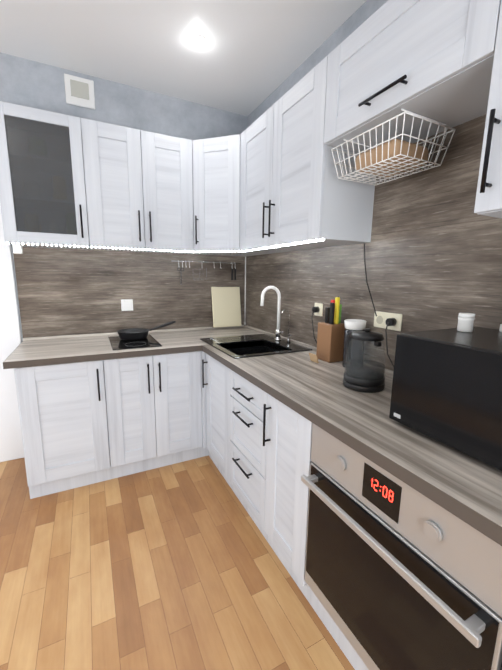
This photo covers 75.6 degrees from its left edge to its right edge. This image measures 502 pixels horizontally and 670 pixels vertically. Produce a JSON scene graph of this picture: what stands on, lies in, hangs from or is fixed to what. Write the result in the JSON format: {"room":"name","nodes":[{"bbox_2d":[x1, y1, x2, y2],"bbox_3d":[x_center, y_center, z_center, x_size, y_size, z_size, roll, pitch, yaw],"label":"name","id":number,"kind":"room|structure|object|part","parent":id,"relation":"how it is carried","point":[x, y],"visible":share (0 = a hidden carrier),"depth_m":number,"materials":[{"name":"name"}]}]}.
{"room":"kitchen","nodes":[
{"label":"kitchen","id":0,"kind":"room"},
{"bbox_2d":[0,53,247,461],"bbox_3d":[-1.514,-0.440,2.324,3.450,2.706,0.130,-4,11,-26],"label":"wall","id":1,"kind":"structure","parent":0,"point":[44,292],"depth_m":2.41,"materials":[{"name":"paint"}]},
{"bbox_3d":[-1.863,-0.116,2.149,0.525,2.120,0.030,-4,11,-26],"label":"trim doorcasing panel","id":2,"kind":"part","parent":1,"relation":"part of","materials":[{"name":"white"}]},
{"bbox_2d":[64,73,94,109],"bbox_3d":[-1.173,-1.668,2.218,0.180,0.180,0.018,-4,11,-26],"label":"air vent","id":3,"kind":"object","parent":1,"relation":"in","point":[79,91],"visible":1,"depth_m":2.21,"materials":[{"name":"white plastic"}]},
{"bbox_2d":[121,299,132,310],"bbox_3d":[-0.986,-0.238,2.576,0.088,0.090,0.014,-4,11,-26],"label":"light switch","id":4,"kind":"object","parent":1,"relation":"attached to","point":[126,304],"visible":1,"depth_m":2.57,"materials":[{"name":"white plastic"}]},
{"bbox_2d":[12,246,244,337],"bbox_3d":[-0.835,-0.373,2.641,1.766,0.720,0.006,-4,11,-26],"label":"backsplash","id":5,"kind":"structure","parent":1,"relation":"attached to","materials":[{"name":"brown wood"}]},
{"bbox_2d":[64,114,203,254],"bbox_3d":[-0.791,-1.000,2.317,0.840,0.760,0.402,-4,11,-26],"label":"upper cabinet","id":6,"kind":"object","parent":1,"relation":"attached to","point":[134,190],"depth_m":2.16,"materials":[{"name":"grey wood"}]},
{"bbox_3d":[-1.242,-0.936,1.928,0.447,0.757,0.056,-4,11,-26],"label":"door","id":7,"kind":"part","parent":6,"relation":"part of","materials":[{"name":"white wood"}]},
{"bbox_3d":[-0.885,-0.964,2.106,0.347,0.757,0.056,-4,11,-26],"label":"door","id":8,"kind":"part","parent":6,"relation":"part of","materials":[{"name":"white wood"}]},
{"bbox_3d":[-0.572,-0.987,2.261,0.347,0.757,0.056,-4,11,-26],"label":"door","id":9,"kind":"part","parent":6,"relation":"part of","materials":[{"name":"white wood"}]},
{"bbox_2d":[171,260,240,284],"bbox_3d":[-0.371,-0.538,2.803,0.630,0.200,0.070,-4,11,-26],"label":"utensils","id":10,"kind":"object","parent":1,"relation":"attached to","point":[206,268],"visible":0.94,"depth_m":2.79,"materials":[{"name":"silver metal"}]},
{"bbox_2d":[244,257,245,324],"bbox_3d":[-0.055,-0.408,3.020,0.018,0.630,0.018,-4,11,-26],"label":"trim","id":11,"kind":"structure","parent":1,"relation":"attached to","point":[245,296],"depth_m":3.03,"materials":[{"name":"white plastic"}]},
{"bbox_2d":[0,455,354,669],"bbox_3d":[-0.516,1.291,0.584,3.450,0.060,4.650,-4,11,-26],"label":"floor","id":12,"kind":"structure","parent":0,"point":[178,566],"depth_m":1.44,"materials":[{"name":"laminate"}]},
{"bbox_2d":[3,331,198,498],"bbox_3d":[-0.995,0.486,2.350,1.110,0.887,0.646,-4,11,-26],"label":"base cabinet","id":13,"kind":"object","parent":12,"relation":"on","point":[92,410],"depth_m":2.07,"materials":[{"name":"grey wood"}]},
{"bbox_3d":[-1.110,0.530,1.947,0.444,0.727,0.056,-4,11,-26],"label":"cab door","id":14,"kind":"part","parent":13,"relation":"part of","materials":[{"name":"white wood"}]},
{"bbox_3d":[-0.778,0.505,2.112,0.294,0.727,0.056,-4,11,-26],"label":"cab door","id":15,"kind":"part","parent":13,"relation":"part of","materials":[{"name":"white wood"}]},
{"bbox_2d":[3,327,263,368],"bbox_3d":[-0.698,0.054,2.420,1.760,0.040,0.641,-4,11,-26],"label":"countertop","id":16,"kind":"structure","parent":13,"relation":"on","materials":[{"name":"grey laminate"}]},
{"bbox_2d":[23,325,243,340],"bbox_3d":[-0.846,-0.027,2.685,1.740,0.021,0.020,-4,11,-26],"label":"trim","id":17,"kind":"structure","parent":16,"relation":"on","point":[98,334],"depth_m":2.53,"materials":[{"name":"brown wood"}]},
{"bbox_2d":[108,334,161,349],"bbox_3d":[-0.851,0.043,2.338,0.310,0.007,0.510,-4,11,-26],"label":"cooktop","id":18,"kind":"object","parent":16,"relation":"in","point":[114,342],"depth_m":2.24,"materials":[{"name":"black glass"}]},
{"bbox_2d":[117,321,175,339],"bbox_3d":[-0.783,-0.038,2.460,0.441,0.110,0.230,-4,11,-26],"label":"frying pan","id":19,"kind":"object","parent":18,"relation":"on","point":[133,334],"visible":1,"depth_m":2.42,"materials":[{"name":"black metal"}]},
{"bbox_2d":[211,287,241,327],"bbox_3d":[-0.220,-0.255,2.931,0.275,0.361,0.014,-4,3,-26],"label":"cutting board","id":20,"kind":"object","parent":16,"relation":"on","point":[226,307],"visible":0.94,"depth_m":2.92,"materials":[{"name":"beige"}]},
{"bbox_3d":[-0.498,0.484,2.251,0.327,0.727,0.056,-4,11,-26],"label":"cab door","id":21,"kind":"part","parent":13,"relation":"part of","materials":[{"name":"white wood"}]},
{"bbox_2d":[183,286,501,669],"bbox_3d":[0.342,0.426,1.640,0.654,1.291,3.076,-4,11,-26],"label":"base cabinet","id":22,"kind":"object","parent":12,"relation":"on","point":[252,382],"depth_m":1.51,"materials":[{"name":"grey wood"}]},
{"bbox_3d":[-0.337,0.470,2.341,0.039,0.730,0.039,-4,11,-26],"label":"cab corner post","id":23,"kind":"part","parent":22,"relation":"part of","materials":[{"name":"white wood"}]},
{"bbox_3d":[-0.232,0.511,2.118,0.056,0.727,0.431,-4,11,-26],"label":"cab door","id":24,"kind":"part","parent":22,"relation":"part of","materials":[{"name":"white wood"}]},
{"bbox_3d":[-0.040,0.805,1.776,0.056,0.275,0.432,-4,11,-26],"label":"cab drawer","id":25,"kind":"part","parent":22,"relation":"part of","materials":[{"name":"white wood"}]},
{"bbox_3d":[-0.036,0.527,1.726,0.056,0.275,0.432,-4,11,-26],"label":"cab drawer","id":26,"kind":"part","parent":22,"relation":"part of","materials":[{"name":"white wood"}]},
{"bbox_3d":[-0.033,0.305,1.687,0.056,0.163,0.432,-4,11,-26],"label":"cab drawer","id":27,"kind":"part","parent":22,"relation":"part of","materials":[{"name":"white wood"}]},
{"bbox_3d":[0.136,0.645,1.399,0.056,0.727,0.330,-4,11,-26],"label":"cab door","id":28,"kind":"part","parent":22,"relation":"part of","materials":[{"name":"white wood"}]},
{"bbox_2d":[202,341,501,545],"bbox_3d":[0.492,0.268,1.321,0.641,0.040,2.434,-4,11,-26],"label":"countertop","id":29,"kind":"structure","parent":22,"relation":"on","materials":[{"name":"brown wood"}]},
{"bbox_2d":[200,334,311,358],"bbox_3d":[0.009,0.160,2.299,0.565,0.206,0.640,-4,11,-26],"label":"sink","id":30,"kind":"object","parent":29,"relation":"in","point":[256,345],"depth_m":2.34,"materials":[{"name":"black metal"}]},
{"bbox_2d":[260,286,283,340],"bbox_3d":[0.159,-0.151,2.329,0.183,0.402,0.104,-4,11,-26],"label":"faucet","id":31,"kind":"object","parent":29,"relation":"on","point":[278,333],"depth_m":2.36,"materials":[{"name":"silver metal"}]},
{"bbox_2d":[281,310,291,342],"bbox_3d":[0.251,-0.060,2.288,0.086,0.239,0.049,-4,11,-26],"label":"tap","id":32,"kind":"object","parent":29,"relation":"on","point":[288,339],"depth_m":2.32,"materials":[{"name":"metal"}]},
{"bbox_2d":[309,353,318,362],"bbox_3d":[0.354,0.129,1.827,0.004,0.050,0.070,-25,20,-21],"label":"card","id":33,"kind":"object","parent":29,"relation":"on","point":[313,358],"visible":1,"depth_m":1.82,"materials":[{"name":"beige"}]},
{"bbox_2d":[244,325,392,375],"bbox_3d":[0.627,0.163,1.736,0.020,0.021,3.074,-4,11,-26],"label":"trim","id":34,"kind":"structure","parent":29,"relation":"on","point":[388,372],"depth_m":2.32,"materials":[{"name":"brown wood"}]},
{"bbox_2d":[316,297,345,362],"bbox_3d":[0.463,-0.036,1.857,0.110,0.365,0.120,-4,11,-26],"label":"knife block","id":35,"kind":"object","parent":29,"relation":"on","point":[330,337],"visible":0.94,"depth_m":1.82,"materials":[{"name":"brown wood"}]},
{"bbox_2d":[342,319,366,366],"bbox_3d":[0.547,0.047,1.722,0.112,0.252,0.112,-4,11,-26],"label":"storage jar","id":36,"kind":"object","parent":29,"relation":"on","point":[354,325],"visible":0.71,"depth_m":1.68,"materials":[{"name":"grey"}]},
{"bbox_2d":[343,328,385,392],"bbox_3d":[0.492,0.095,1.435,0.176,0.258,0.227,-2,11,-17],"label":"kettle","id":37,"kind":"object","parent":29,"relation":"on","point":[365,376],"visible":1,"depth_m":1.36,"materials":[{"name":"black plastic"}]},
{"bbox_2d":[389,326,501,470],"bbox_3d":[0.768,0.173,0.899,0.416,0.300,0.555,-4,11,-26],"label":"microwave","id":38,"kind":"object","parent":29,"relation":"on","point":[447,387],"visible":1,"depth_m":0.89,"materials":[{"name":"black metal"}]},
{"bbox_2d":[457,313,474,331],"bbox_3d":[0.713,-0.042,1.073,0.048,0.059,0.048,-4,11,-26],"label":"pill bottle","id":39,"kind":"object","parent":38,"relation":"on","point":[465,322],"visible":0.96,"depth_m":1.06,"materials":[{"name":"white plastic"}]},
{"bbox_2d":[291,406,501,669],"bbox_3d":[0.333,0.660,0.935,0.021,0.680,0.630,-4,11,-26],"label":"base cabinet","id":40,"kind":"object","parent":12,"relation":"on","point":[379,529],"depth_m":0.90,"materials":[{"name":"grey wood"}]},
{"bbox_2d":[301,423,501,669],"bbox_3d":[0.600,0.687,1.083,0.632,0.691,0.644,-4,11,-26],"label":"oven","id":41,"kind":"object","parent":40,"relation":"in","point":[410,582],"depth_m":0.88,"materials":[{"name":"silver metal"}]},
{"bbox_2d":[0,0,366,116],"bbox_3d":[-0.479,-1.431,0.095,3.450,0.060,4.650,-4,11,-26],"label":"ceiling","id":42,"kind":"structure","parent":0,"point":[249,58],"depth_m":1.89,"materials":[{"name":"white paint"}]},
{"bbox_2d":[189,34,206,46],"bbox_3d":[-0.309,-1.717,1.887,0.104,0.006,0.104,-4,11,-26],"label":"recessed light","id":43,"kind":"object","parent":42,"relation":"in","point":[198,40],"visible":1,"depth_m":1.88,"materials":[{"name":"white plastic"}]},
{"bbox_2d":[248,0,387,126],"bbox_3d":[1.021,-0.176,1.040,0.100,2.706,4.550,-4,11,-26],"label":"wall","id":44,"kind":"structure","parent":0,"point":[358,17],"depth_m":1.91,"materials":[{"name":"paint"}]},
{"bbox_2d":[192,135,267,256],"bbox_3d":[-0.173,-1.028,2.517,0.596,0.760,0.596,-4,11,-26],"label":"upper cabinet","id":45,"kind":"object","parent":44,"relation":"attached to","point":[211,157],"depth_m":2.30,"materials":[{"name":"grey wood"}]},
{"bbox_3d":[-0.251,-0.987,2.283,0.359,0.757,0.056,4,11,18],"label":"door","id":46,"kind":"part","parent":45,"relation":"part of","materials":[{"name":"white wood"}]},
{"bbox_2d":[232,56,379,253],"bbox_3d":[0.231,-0.919,1.941,0.402,0.760,0.964,-4,11,-26],"label":"upper cabinet","id":47,"kind":"object","parent":44,"relation":"attached to","point":[308,158],"depth_m":1.65,"materials":[{"name":"grey wood"}]},
{"bbox_3d":[0.014,-0.940,2.039,0.056,0.757,0.437,-4,11,-26],"label":"door","id":48,"kind":"part","parent":47,"relation":"part of","materials":[{"name":"white wood"}]},
{"bbox_3d":[0.214,-0.867,1.649,0.056,0.757,0.447,-4,11,-26],"label":"door","id":49,"kind":"part","parent":47,"relation":"part of","materials":[{"name":"white wood"}]},
{"bbox_2d":[364,243,376,315],"bbox_3d":[0.612,-0.287,1.659,0.031,0.369,0.145,-4,11,-26],"label":"cord","id":50,"kind":"object","parent":47,"relation":"hanging from","point":[366,281],"visible":0.9,"depth_m":1.69,"materials":[{"name":"black plastic"}]},
{"bbox_2d":[246,114,501,370],"bbox_3d":[0.650,-0.386,1.634,0.006,1.140,3.094,-4,11,-26],"label":"backsplash","id":51,"kind":"structure","parent":44,"relation":"attached to","point":[433,254],"depth_m":1.48,"materials":[{"name":"brown wood"}]},
{"bbox_2d":[312,303,322,315],"bbox_3d":[0.420,-0.163,2.073,0.043,0.082,0.082,-4,11,-26],"label":"electrical outlet","id":52,"kind":"object","parent":51,"relation":"attached to","point":[317,308],"visible":1,"depth_m":2.06,"materials":[{"name":"beige plastic"}]},
{"bbox_2d":[374,311,401,330],"bbox_3d":[0.663,-0.070,1.600,0.043,0.082,0.164,-4,11,-26],"label":"electrical outlet","id":53,"kind":"object","parent":51,"relation":"attached to","point":[383,319],"visible":1,"depth_m":1.59,"materials":[{"name":"beige plastic"}]},
{"bbox_2d":[385,322,393,366],"bbox_3d":[0.668,0.102,1.384,0.067,0.265,0.392,-1,10,-12],"label":"cord","id":54,"kind":"object","parent":53,"relation":"hanging from","point":[385,333],"depth_m":1.53,"materials":[{"name":"black plastic"}]},
{"bbox_2d":[324,0,491,159],"bbox_3d":[0.633,-0.985,1.192,0.340,0.355,0.687,-4,11,-26],"label":"upper cabinet","id":55,"kind":"object","parent":44,"relation":"attached to","point":[410,73],"depth_m":1.13,"materials":[{"name":"grey wood"}]},
{"bbox_2d":[331,109,455,185],"bbox_3d":[0.560,-0.749,1.324,0.280,0.156,0.374,-4,11,-26],"label":"basket","id":56,"kind":"object","parent":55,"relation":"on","point":[384,136],"depth_m":1.26,"materials":[{"name":"white metal"}]},
{"bbox_3d":[0.473,-0.973,1.112,0.056,0.352,0.687,-4,11,-26],"label":"door","id":57,"kind":"part","parent":55,"relation":"part of","materials":[{"name":"white wood"}]},
{"bbox_2d":[474,0,501,217],"bbox_3d":[0.925,-0.678,0.652,0.340,0.760,0.618,-4,11,-26],"label":"upper cabinet","id":58,"kind":"object","parent":44,"relation":"attached to","point":[488,202],"depth_m":0.86,"materials":[{"name":"grey wood"}]},
{"bbox_3d":[0.764,-0.666,0.573,0.056,0.757,0.617,-4,11,-26],"label":"door","id":59,"kind":"part","parent":58,"relation":"part of","materials":[{"name":"white wood"}]}
]}

